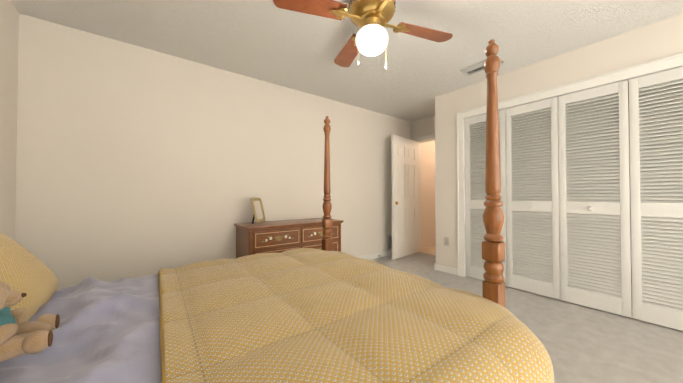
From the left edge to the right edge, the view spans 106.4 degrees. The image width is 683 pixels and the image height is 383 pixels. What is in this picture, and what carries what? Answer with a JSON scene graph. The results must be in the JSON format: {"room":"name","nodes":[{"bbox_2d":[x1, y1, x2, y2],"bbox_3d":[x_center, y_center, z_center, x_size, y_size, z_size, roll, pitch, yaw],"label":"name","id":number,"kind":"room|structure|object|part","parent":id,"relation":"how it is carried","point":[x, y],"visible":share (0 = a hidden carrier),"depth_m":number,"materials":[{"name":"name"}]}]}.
{"room":"bedroom","nodes":[
{"label":"bedroom","id":0,"kind":"room"},
{"bbox_2d":[0,0,18,240],"bbox_3d":[-0.900,-0.172,-0.207,0.120,2.440,5.540,1,-1,-37],"label":"wall","id":1,"kind":"structure","parent":0,"point":[9,29],"depth_m":1.82,"materials":[{"name":"paint"}]},
{"bbox_2d":[15,13,435,291],"bbox_3d":[-0.054,-0.116,3.845,6.150,2.440,0.131,1,-1,-37],"label":"wall","id":2,"kind":"structure","parent":0,"point":[134,161],"depth_m":2.51,"materials":[{"name":"paint"}]},
{"bbox_2d":[357,250,391,259],"bbox_3d":[-0.550,1.053,3.368,4.740,0.090,0.020,1,-1,-37],"label":"baseboard","id":3,"kind":"structure","parent":2,"relation":"attached to","point":[385,253],"depth_m":4.23,"materials":[{"name":"white paint"}]},
{"bbox_2d":[387,234,391,249],"bbox_3d":[0.861,0.882,4.454,0.160,0.260,0.013,1,-1,-37],"label":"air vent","id":4,"kind":"object","parent":2,"relation":"in","point":[389,242],"visible":0.6,"depth_m":4.43,"materials":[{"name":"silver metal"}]},
{"bbox_2d":[10,0,682,121],"bbox_3d":[1.542,-1.416,1.678,6.270,0.100,5.540,1,-1,-37],"label":"ceiling","id":5,"kind":"structure","parent":0,"point":[269,41],"depth_m":2.22,"materials":[{"name":"white paint"}]},
{"bbox_2d":[273,0,452,69],"bbox_3d":[0.207,-1.100,1.748,0.988,0.531,0.988,0,-1,26],"label":"fan","id":6,"kind":"object","parent":5,"relation":"hanging from","point":[370,18],"visible":1,"depth_m":1.69,"materials":[{"name":"brown wood"}]},
{"bbox_2d":[460,59,503,75],"bbox_3d":[1.502,-1.345,2.742,0.200,0.010,0.370,1,-1,-37],"label":"ceiling vent","id":7,"kind":"object","parent":5,"relation":"in","point":[474,68],"visible":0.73,"depth_m":2.79,"materials":[{"name":"silver metal"}]},
{"bbox_2d":[411,115,434,139],"bbox_3d":[2.983,-0.131,2.764,0.120,2.440,5.300,1,-1,-37],"label":"wall","id":8,"kind":"structure","parent":0,"point":[423,127],"depth_m":4.63,"materials":[{"name":"paint"}]},
{"bbox_2d":[391,134,417,259],"bbox_3d":[1.104,0.091,4.400,0.790,2.018,0.101,1,-1,-45],"label":"door","id":9,"kind":"structure","parent":8,"relation":"in","point":[404,196],"depth_m":4.35,"materials":[{"name":"white paint"}]},
{"bbox_2d":[413,134,434,250],"bbox_3d":[1.675,0.058,4.468,0.148,2.110,0.920,1,-1,-37],"label":"door frame","id":10,"kind":"structure","parent":8,"relation":"attached to","point":[423,139],"depth_m":4.78,"materials":[{"name":"white paint"}]},
{"bbox_2d":[371,246,682,382],"bbox_3d":[1.502,1.121,1.613,6.170,0.104,5.540,1,-1,-37],"label":"floor","id":11,"kind":"structure","parent":0,"point":[582,344],"depth_m":1.90,"materials":[{"name":"carpet"}]},
{"bbox_2d":[0,39,553,382],"bbox_3d":[-0.458,0.271,1.131,2.148,1.940,1.922,1,-1,-36],"label":"bed","id":12,"kind":"object","parent":11,"relation":"on","point":[326,314],"visible":1,"depth_m":0.93,"materials":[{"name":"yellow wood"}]},
{"bbox_2d":[0,282,59,361],"bbox_3d":[-0.942,0.339,0.702,0.214,0.226,0.185,1,-1,-42],"label":"teddy bear","id":13,"kind":"object","parent":12,"relation":"on","point":[17,338],"visible":1,"depth_m":0.70},
{"bbox_2d":[0,274,160,382],"bbox_3d":[-0.877,0.687,0.825,0.550,0.482,1.916,1,-1,-36],"label":"blanket","id":14,"kind":"object","parent":12,"relation":"on","point":[107,331],"depth_m":0.87,"materials":[{"name":"grey fabric"}]},
{"bbox_2d":[158,248,553,382],"bbox_3d":[-0.133,0.854,1.350,1.355,0.780,1.908,1,-1,-36],"label":"quilt","id":15,"kind":"object","parent":12,"relation":"on","point":[301,315],"depth_m":0.89,"materials":[{"name":"yellow fabric"}]},
{"bbox_3d":[-0.521,0.184,1.149,2.066,1.766,1.486,1,-1,-36],"label":"frame","id":16,"kind":"part","parent":12,"relation":"part of","materials":[{"name":"brown wood"}]},
{"bbox_2d":[234,218,343,257],"bbox_3d":[-0.588,0.727,3.034,1.194,0.732,0.486,1,-1,-37],"label":"dresser","id":17,"kind":"object","parent":11,"relation":"on","point":[280,236],"visible":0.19,"depth_m":2.77,"materials":[{"name":"brown wood"}]},
{"bbox_2d":[251,198,265,223],"bbox_3d":[-0.928,0.212,2.809,0.115,0.288,0.201,0,-1,13],"label":"picture frame","id":18,"kind":"object","parent":17,"relation":"on","point":[258,211],"visible":1,"depth_m":2.80,"materials":[{"name":"gold metal"}]},
{"bbox_2d":[435,13,682,267],"bbox_3d":[2.937,-0.140,2.117,0.740,2.440,4.330,1,-1,-37],"label":"wall","id":19,"kind":"structure","parent":0,"point":[654,41],"depth_m":2.74,"materials":[{"name":"paint"}]},
{"bbox_2d":[435,263,456,274],"bbox_3d":[1.424,1.054,3.462,0.016,0.090,0.310,1,-1,-37],"label":"baseboard","id":20,"kind":"structure","parent":19,"relation":"attached to","point":[444,268],"depth_m":3.45,"materials":[{"name":"white paint"}]},
{"bbox_2d":[444,237,448,245],"bbox_3d":[1.424,0.679,3.467,0.008,0.116,0.072,1,-1,-37],"label":"electrical outlet","id":21,"kind":"object","parent":19,"relation":"attached to","point":[446,241],"visible":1,"depth_m":3.46,"materials":[{"name":"beige plastic"}]},
{"bbox_2d":[456,53,682,276],"bbox_3d":[2.184,0.020,2.556,0.120,2.132,2.069,1,-1,-37],"label":"trim","id":22,"kind":"structure","parent":19,"relation":"attached to","point":[655,66],"depth_m":2.75,"materials":[{"name":"white paint"}]},
{"bbox_2d":[465,67,682,330],"bbox_3d":[2.161,0.061,2.538,0.075,2.022,1.875,1,-1,-37],"label":"closet doors","id":23,"kind":"structure","parent":19,"relation":"in","point":[569,233],"depth_m":2.34,"materials":[{"name":"white paint"}]},
{"bbox_2d":[470,82,682,289],"bbox_3d":[2.239,-0.013,2.570,0.005,2.200,2.300,1,-1,-37],"label":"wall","id":24,"kind":"structure","parent":0,"point":[599,126],"depth_m":2.31,"materials":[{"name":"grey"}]}
]}

